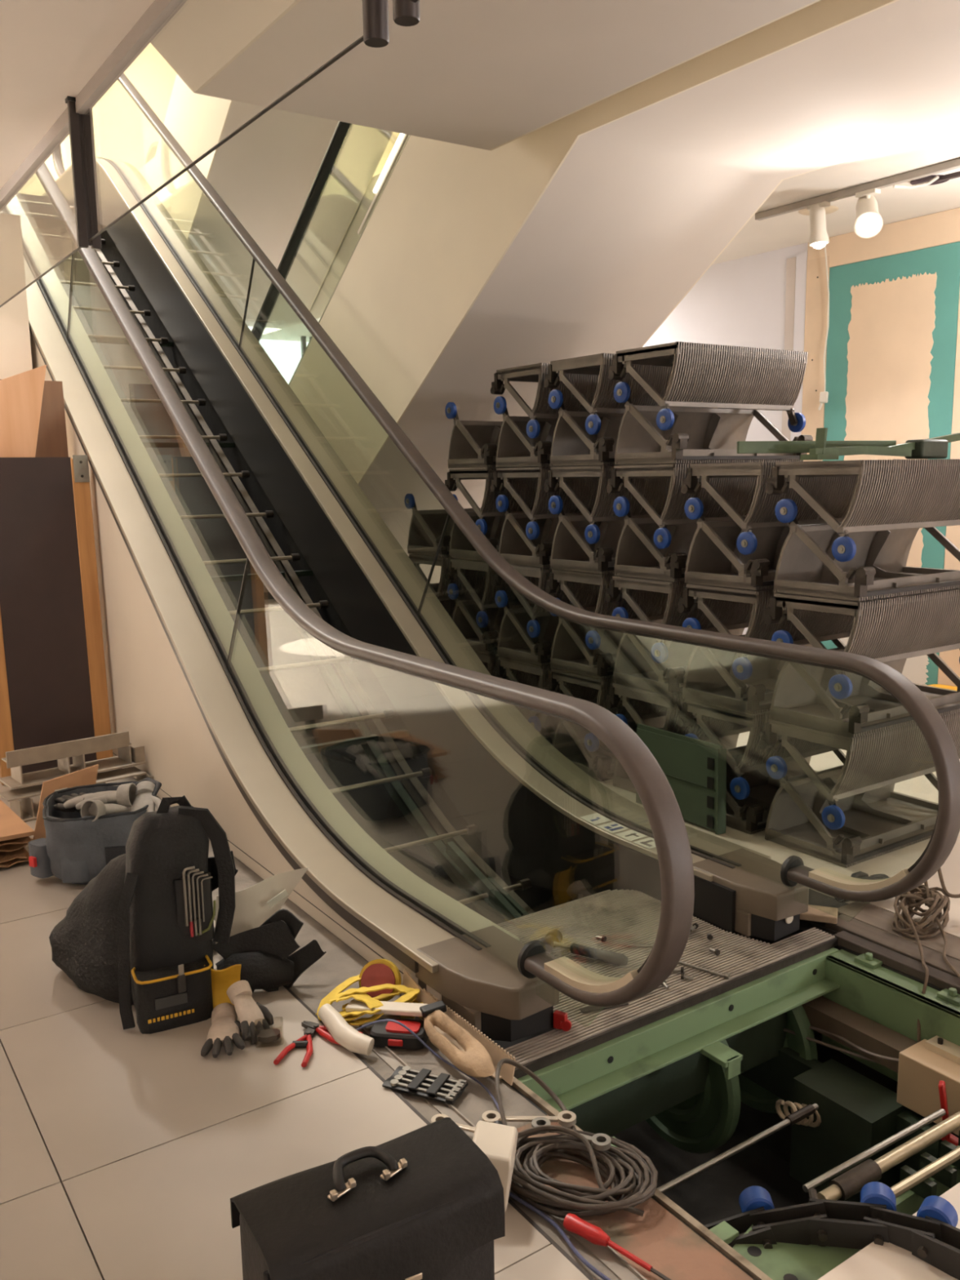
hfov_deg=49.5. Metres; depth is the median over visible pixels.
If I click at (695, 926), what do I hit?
bolt
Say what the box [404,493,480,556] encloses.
step
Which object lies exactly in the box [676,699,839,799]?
step
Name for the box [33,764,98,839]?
flap
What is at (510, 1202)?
trim
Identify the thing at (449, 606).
step
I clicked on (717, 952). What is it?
bolt
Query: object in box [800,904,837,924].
board
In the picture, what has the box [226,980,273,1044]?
glove
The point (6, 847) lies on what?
sheet
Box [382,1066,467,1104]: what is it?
roll
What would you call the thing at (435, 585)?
step
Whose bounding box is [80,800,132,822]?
glove
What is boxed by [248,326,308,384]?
window
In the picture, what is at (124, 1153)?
floor
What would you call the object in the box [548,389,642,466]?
step
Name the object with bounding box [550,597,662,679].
step
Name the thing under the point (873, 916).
plank
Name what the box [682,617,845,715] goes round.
step
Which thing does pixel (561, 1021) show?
clip
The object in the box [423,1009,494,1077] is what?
grip
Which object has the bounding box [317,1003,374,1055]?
plastic sleeve
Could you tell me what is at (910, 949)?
plank
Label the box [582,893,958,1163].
wall
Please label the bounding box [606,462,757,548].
step
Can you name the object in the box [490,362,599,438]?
step
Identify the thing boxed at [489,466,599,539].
step
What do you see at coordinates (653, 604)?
step
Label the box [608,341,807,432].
step
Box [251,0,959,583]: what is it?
wall
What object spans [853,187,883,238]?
spotlight
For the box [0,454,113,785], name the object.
door
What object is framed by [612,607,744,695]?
step
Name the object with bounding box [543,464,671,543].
step
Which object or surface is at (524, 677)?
step
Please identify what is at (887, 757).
step
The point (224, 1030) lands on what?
glove
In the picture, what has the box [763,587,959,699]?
step
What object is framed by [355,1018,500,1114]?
wire
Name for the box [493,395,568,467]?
step
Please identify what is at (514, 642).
step
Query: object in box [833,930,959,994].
plank
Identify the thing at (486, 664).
step
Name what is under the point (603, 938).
bolt
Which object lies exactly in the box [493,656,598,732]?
step
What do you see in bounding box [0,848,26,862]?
sheet
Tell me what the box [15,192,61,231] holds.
steps
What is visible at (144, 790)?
glove
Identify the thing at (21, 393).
plywood sheet
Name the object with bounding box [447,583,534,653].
step
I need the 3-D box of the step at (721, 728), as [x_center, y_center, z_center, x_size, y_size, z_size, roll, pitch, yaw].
[1.074,0.362,5.039,0.896,0.367,0.425,-7,11,-34]
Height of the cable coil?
0.126 m
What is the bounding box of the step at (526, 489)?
[444,467,537,535]
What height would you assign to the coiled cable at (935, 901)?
0.455 m
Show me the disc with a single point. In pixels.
(788, 920)
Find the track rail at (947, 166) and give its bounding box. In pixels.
[755,157,959,220]
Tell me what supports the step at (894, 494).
on the step at (806, 565)
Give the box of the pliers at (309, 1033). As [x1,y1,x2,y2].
[273,1026,315,1067]
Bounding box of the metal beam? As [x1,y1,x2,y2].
[737,427,959,460]
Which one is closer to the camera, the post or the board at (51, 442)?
the board at (51, 442)
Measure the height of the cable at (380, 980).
0.120 m
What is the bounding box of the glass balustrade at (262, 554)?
[59,280,555,1049]
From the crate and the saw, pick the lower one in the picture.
the saw
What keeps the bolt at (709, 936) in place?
on the escalator at (279, 662)
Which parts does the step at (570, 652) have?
rail, frame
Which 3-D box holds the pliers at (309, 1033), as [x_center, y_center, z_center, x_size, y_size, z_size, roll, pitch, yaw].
[-0.469,1.069,2.761,0.091,0.018,0.191,1,9,10]
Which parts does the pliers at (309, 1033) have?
handle, handle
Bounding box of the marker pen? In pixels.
[292,1040,308,1048]
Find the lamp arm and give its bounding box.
[893,175,939,189]
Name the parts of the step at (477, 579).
frame, rail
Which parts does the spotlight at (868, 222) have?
bulb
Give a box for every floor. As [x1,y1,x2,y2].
[0,782,589,1279]
[597,731,959,1279]
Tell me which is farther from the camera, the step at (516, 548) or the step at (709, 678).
the step at (516, 548)
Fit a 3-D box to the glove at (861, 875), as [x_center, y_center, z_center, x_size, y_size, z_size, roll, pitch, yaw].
[1.354,0.855,3.657,0.249,0.086,0.146,-3,9,-11]
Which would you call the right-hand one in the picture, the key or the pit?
the pit
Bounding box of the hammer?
[539,928,628,966]
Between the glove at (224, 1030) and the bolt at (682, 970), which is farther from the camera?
the bolt at (682, 970)
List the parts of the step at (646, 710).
frame, rail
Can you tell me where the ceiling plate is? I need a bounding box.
[798,205,838,215]
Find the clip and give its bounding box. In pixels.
[553,1009,571,1031]
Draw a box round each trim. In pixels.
[0,0,187,212]
[98,768,619,1279]
[213,918,595,1279]
[351,1024,647,1279]
[501,1078,754,1279]
[511,1076,772,1279]
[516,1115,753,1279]
[766,920,942,991]
[808,888,848,908]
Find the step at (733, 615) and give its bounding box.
[604,575,753,663]
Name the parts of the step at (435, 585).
rail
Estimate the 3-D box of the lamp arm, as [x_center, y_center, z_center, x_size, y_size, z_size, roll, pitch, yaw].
[2.240,-2.349,5.355,0.218,0.049,0.055,2,10,20]
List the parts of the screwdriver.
handle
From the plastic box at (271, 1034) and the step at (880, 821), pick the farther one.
the step at (880, 821)
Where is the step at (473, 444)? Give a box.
[444,401,530,468]
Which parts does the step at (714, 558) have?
arm, frame, rail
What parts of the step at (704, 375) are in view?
frame, rail, frame, arm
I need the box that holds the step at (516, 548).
[495,494,559,567]
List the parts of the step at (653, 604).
frame, rail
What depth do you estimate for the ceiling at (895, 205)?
5.86 m
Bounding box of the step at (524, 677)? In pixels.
[473,649,540,688]
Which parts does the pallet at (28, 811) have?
shelf plate, plate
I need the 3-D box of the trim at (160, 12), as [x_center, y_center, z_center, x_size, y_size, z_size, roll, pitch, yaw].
[-0.390,-2.336,2.322,0.040,1.020,15.000,-7,11,-34]
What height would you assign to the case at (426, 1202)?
0.390 m
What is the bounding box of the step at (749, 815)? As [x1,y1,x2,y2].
[684,733,845,834]
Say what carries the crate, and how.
on the floor at (888, 1261)
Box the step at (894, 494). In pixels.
[765,458,959,561]
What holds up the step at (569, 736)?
on the floor at (888, 1261)
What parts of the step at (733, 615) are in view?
frame, rail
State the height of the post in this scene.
0.705 m
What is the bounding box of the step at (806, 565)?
[773,498,959,600]
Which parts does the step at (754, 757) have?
frame, rail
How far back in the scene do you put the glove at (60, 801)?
4.04 m
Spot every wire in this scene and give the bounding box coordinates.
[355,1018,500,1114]
[509,1192,611,1279]
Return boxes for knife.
[345,999,446,1017]
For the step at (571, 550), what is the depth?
5.18 m
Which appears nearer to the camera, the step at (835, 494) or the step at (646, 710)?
the step at (835, 494)
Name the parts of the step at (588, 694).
frame, rail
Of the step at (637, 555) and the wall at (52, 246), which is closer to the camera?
the step at (637, 555)
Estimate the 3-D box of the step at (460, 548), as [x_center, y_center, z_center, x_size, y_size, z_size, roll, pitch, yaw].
[0.283,-0.668,6.033,0.896,0.367,0.425,-7,11,-34]
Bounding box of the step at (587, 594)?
[491,564,599,637]
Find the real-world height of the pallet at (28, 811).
0.103 m
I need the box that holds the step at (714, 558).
[684,497,790,590]
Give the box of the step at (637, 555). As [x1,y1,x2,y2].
[613,496,697,581]
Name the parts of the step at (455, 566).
frame, rail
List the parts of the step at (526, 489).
frame, rail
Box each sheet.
[0,364,46,457]
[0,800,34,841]
[0,835,31,845]
[0,838,35,851]
[0,847,29,867]
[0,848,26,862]
[214,867,308,953]
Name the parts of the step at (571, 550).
rail, frame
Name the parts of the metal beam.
foot plate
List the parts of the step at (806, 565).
arm, rail, frame, frame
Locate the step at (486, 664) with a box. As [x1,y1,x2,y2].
[481,661,488,669]
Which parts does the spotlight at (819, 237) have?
bulb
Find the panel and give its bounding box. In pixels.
[635,723,726,834]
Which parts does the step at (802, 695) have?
rail, frame, frame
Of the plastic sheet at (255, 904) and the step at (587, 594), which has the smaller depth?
the plastic sheet at (255, 904)
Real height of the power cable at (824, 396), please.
1.086 m
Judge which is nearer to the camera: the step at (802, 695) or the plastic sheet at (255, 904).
the plastic sheet at (255, 904)
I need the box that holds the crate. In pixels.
[926,684,957,690]
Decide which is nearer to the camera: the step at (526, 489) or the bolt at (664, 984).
the bolt at (664, 984)
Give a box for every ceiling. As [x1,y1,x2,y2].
[0,0,154,189]
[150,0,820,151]
[249,127,959,342]
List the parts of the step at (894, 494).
frame, rail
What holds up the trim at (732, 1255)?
attached to the wall at (752, 1122)
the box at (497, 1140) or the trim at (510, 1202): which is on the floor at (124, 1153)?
the box at (497, 1140)
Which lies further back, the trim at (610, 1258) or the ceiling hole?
the ceiling hole
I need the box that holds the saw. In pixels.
[401,968,515,1085]
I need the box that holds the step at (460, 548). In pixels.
[448,493,505,561]
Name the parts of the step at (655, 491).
frame, rail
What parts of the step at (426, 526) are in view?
frame, rail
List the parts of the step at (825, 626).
frame, rail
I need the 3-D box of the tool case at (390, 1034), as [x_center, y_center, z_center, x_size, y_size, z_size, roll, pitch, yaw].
[-0.216,1.050,2.786,0.150,0.042,0.095,1,9,9]
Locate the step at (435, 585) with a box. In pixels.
[431,582,439,592]
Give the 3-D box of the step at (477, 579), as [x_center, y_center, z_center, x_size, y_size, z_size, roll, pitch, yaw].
[0.012,-0.368,6.491,0.896,0.367,0.425,-7,11,-34]
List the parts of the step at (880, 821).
frame, rail, frame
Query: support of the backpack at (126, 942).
on the floor at (124, 1153)
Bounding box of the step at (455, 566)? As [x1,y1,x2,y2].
[444,558,539,627]
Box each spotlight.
[806,201,830,248]
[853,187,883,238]
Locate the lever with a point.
(950, 1138)
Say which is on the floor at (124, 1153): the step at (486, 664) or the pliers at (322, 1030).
the pliers at (322, 1030)
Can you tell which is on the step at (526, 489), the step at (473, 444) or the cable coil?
the step at (473, 444)
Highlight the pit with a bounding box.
[610,1120,809,1225]
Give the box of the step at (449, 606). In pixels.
[435,591,483,618]
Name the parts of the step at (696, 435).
arm, frame, rail, frame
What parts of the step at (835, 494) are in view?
frame, rail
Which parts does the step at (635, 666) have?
frame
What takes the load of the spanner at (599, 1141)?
on the cable coil
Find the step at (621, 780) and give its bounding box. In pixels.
[613,713,739,793]
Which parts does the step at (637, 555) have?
rail, frame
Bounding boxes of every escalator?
[0,72,959,1279]
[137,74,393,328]
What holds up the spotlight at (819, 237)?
attached to the track rail at (947, 166)
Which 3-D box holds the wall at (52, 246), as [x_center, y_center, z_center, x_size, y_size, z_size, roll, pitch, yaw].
[-3.144,-2.110,10.924,4.600,4.000,0.100,-7,11,-34]
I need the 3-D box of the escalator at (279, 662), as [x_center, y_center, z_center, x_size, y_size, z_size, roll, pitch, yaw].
[-1.617,-1.484,5.886,1.390,5.791,10.403,-7,11,-34]
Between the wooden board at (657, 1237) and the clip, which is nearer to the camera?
the wooden board at (657, 1237)
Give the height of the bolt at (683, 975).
0.018 m
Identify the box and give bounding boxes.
[253,1022,284,1045]
[472,1120,518,1213]
[783,1026,959,1135]
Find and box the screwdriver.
[563,1213,671,1279]
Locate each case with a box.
[230,1117,505,1279]
[369,1017,428,1049]
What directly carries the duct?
attached to the ceiling at (895, 205)
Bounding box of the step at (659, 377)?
[543,352,672,435]
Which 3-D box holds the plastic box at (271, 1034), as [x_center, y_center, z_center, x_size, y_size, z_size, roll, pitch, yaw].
[-0.563,1.046,2.781,0.076,0.050,0.060,-3,9,-11]
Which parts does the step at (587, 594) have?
frame, rail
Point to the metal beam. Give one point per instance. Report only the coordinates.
(936, 447)
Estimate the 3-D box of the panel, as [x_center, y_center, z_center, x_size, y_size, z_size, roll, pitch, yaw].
[0.864,0.593,4.526,0.085,0.368,0.535,-7,11,-34]
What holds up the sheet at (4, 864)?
on the floor at (124, 1153)
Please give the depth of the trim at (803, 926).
3.36 m
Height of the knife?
0.048 m
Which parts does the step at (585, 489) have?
frame, rail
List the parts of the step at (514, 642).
rail, frame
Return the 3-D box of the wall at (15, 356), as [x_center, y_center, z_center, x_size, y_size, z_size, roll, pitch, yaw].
[-3.130,-0.887,6.169,0.895,3.085,0.580,-7,11,-34]
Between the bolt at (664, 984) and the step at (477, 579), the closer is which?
the bolt at (664, 984)
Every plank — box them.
[825,914,959,977]
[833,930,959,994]
[837,901,959,960]
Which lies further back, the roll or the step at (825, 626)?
the step at (825, 626)
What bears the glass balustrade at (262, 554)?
on the escalator at (279, 662)
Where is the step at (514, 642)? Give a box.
[494,590,595,666]
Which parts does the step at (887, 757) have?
frame, rail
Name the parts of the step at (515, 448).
frame, rail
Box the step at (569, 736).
[552,715,666,782]
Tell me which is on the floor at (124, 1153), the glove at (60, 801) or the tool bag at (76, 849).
the tool bag at (76, 849)
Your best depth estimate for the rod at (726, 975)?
3.13 m
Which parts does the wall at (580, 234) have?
handrail, light strip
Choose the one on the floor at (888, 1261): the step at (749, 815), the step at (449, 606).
the step at (749, 815)
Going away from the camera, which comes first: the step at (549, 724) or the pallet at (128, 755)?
the pallet at (128, 755)
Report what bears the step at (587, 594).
on the step at (514, 642)
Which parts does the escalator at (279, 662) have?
track rail, track rail, handrail, skirt panel, handrail, plate frame, axle rod, plate, step chain, carriage plate, axle rod, axle rod, axle rod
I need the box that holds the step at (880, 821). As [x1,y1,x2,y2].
[764,755,938,867]
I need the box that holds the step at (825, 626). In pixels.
[677,583,854,679]
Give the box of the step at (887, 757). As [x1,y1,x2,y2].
[758,711,959,830]
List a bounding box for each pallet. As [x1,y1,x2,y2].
[0,731,146,789]
[0,766,154,822]
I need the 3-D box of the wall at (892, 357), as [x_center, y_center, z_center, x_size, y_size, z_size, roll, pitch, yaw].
[3.188,-0.889,5.684,0.133,3.055,16.100,-7,11,-34]
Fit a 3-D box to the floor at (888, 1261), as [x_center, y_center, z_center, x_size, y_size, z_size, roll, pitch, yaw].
[2.686,0.366,7.301,9.700,0.120,19.000,-7,11,-34]
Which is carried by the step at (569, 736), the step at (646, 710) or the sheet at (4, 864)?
the step at (646, 710)
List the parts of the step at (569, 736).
frame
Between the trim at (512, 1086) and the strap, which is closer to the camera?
the trim at (512, 1086)
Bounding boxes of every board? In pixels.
[0,378,68,457]
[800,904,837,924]
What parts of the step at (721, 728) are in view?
frame, rail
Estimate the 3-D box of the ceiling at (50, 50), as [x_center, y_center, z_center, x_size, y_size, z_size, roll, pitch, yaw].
[-4.053,-2.297,2.246,6.100,0.965,19.000,-7,11,-34]
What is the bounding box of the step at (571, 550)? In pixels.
[548,495,624,573]
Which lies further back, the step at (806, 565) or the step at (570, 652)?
the step at (570, 652)
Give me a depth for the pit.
3.66 m
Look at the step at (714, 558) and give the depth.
4.44 m
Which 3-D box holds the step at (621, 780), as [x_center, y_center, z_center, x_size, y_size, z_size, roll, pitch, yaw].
[1.099,0.506,5.042,0.896,0.367,0.425,-7,11,-34]
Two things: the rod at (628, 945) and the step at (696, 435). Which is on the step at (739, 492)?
the step at (696, 435)
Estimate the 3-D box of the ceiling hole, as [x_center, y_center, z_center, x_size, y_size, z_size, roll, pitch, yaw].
[2.323,-2.373,5.379,0.189,0.005,0.189,-7,11,-34]
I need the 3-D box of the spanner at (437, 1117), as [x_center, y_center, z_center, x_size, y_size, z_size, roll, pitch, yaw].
[-0.023,1.118,2.383,0.191,0.013,0.045,3,10,21]
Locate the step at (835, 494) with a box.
[680,462,857,555]
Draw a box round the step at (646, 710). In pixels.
[544,668,667,751]
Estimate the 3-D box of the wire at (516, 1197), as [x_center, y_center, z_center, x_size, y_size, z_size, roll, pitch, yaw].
[0.203,1.184,2.002,0.031,0.008,0.453,-8,11,-37]
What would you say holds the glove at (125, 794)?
on the glove at (60, 801)
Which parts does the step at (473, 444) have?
frame, rail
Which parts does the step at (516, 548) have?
rail, frame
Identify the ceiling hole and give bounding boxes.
[910,174,949,185]
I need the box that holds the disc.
[785,915,793,923]
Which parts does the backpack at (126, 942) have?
yellow trim, zip pull, zip cord, elastic cord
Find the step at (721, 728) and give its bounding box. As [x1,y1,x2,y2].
[604,682,750,741]
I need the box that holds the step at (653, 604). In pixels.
[545,568,668,649]
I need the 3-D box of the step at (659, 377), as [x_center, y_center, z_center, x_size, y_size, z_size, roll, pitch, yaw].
[0.789,-1.200,5.188,0.896,0.367,0.425,-7,11,-34]
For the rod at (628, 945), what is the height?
0.017 m
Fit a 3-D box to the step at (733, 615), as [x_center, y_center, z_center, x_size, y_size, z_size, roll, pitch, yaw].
[1.063,-0.141,4.968,0.896,0.367,0.425,-7,11,-34]
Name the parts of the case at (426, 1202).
handle mount, carry handle, handle mount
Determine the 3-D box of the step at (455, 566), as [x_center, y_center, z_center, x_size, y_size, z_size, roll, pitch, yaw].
[0.275,-0.311,6.109,0.896,0.367,0.425,-7,11,-34]
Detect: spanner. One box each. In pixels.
[431,1113,475,1133]
[481,1110,576,1127]
[531,1116,611,1151]
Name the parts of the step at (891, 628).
frame, rail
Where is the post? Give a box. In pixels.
[300,336,306,357]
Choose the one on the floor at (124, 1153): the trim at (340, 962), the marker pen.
the marker pen
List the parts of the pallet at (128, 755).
shelf plate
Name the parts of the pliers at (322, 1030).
handle, handle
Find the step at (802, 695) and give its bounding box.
[769,630,959,737]
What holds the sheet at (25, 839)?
on the sheet at (6, 847)
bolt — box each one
[595,935,606,942]
[661,981,668,989]
[673,967,684,973]
[680,973,693,980]
[689,923,698,931]
[706,932,712,940]
[709,948,719,955]
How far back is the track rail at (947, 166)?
5.43 m
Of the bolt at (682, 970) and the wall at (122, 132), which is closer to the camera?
the bolt at (682, 970)
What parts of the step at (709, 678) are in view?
frame, frame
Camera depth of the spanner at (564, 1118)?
2.34 m
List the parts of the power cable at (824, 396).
cord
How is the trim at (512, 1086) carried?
attached to the wall at (752, 1122)
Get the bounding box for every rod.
[627,942,654,946]
[678,960,730,978]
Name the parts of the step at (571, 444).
arm, frame, rail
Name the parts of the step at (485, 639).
rail, frame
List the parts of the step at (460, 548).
rail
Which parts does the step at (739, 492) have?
frame, rail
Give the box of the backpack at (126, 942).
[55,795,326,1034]
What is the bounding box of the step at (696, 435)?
[613,382,813,464]
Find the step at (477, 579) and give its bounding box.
[408,553,487,602]
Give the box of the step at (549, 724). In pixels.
[514,702,596,745]
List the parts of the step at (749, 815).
frame, rail, frame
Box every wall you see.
[0,213,32,379]
[17,43,399,195]
[32,227,75,280]
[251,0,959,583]
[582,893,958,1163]
[642,207,959,687]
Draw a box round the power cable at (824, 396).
[817,245,829,410]
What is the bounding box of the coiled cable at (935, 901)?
[890,867,959,1042]
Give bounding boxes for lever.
[937,1080,958,1146]
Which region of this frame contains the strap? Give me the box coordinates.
[579,1002,628,1013]
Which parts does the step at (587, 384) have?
frame, rail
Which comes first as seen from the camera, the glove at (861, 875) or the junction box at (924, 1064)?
the junction box at (924, 1064)
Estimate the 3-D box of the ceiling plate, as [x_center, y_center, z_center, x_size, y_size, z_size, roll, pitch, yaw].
[1.939,-2.459,5.970,0.219,0.007,0.219,-7,11,-34]
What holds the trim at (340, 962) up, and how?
attached to the wall at (752, 1122)
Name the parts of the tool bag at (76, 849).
carry handle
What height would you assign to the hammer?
0.048 m
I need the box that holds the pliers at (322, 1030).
[301,1020,363,1045]
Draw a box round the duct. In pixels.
[936,171,959,182]
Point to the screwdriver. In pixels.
(594, 1234)
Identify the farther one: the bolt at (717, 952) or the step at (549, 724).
the step at (549, 724)
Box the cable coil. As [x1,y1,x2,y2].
[494,1057,657,1217]
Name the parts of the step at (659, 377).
frame, rail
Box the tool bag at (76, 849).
[28,777,161,884]
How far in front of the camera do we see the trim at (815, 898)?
3.72 m
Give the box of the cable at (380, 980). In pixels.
[315,959,422,1026]
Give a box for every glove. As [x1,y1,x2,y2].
[53,792,85,816]
[63,782,136,809]
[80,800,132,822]
[130,781,161,812]
[200,1002,252,1057]
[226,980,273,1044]
[834,871,888,902]
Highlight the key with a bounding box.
[182,866,212,937]

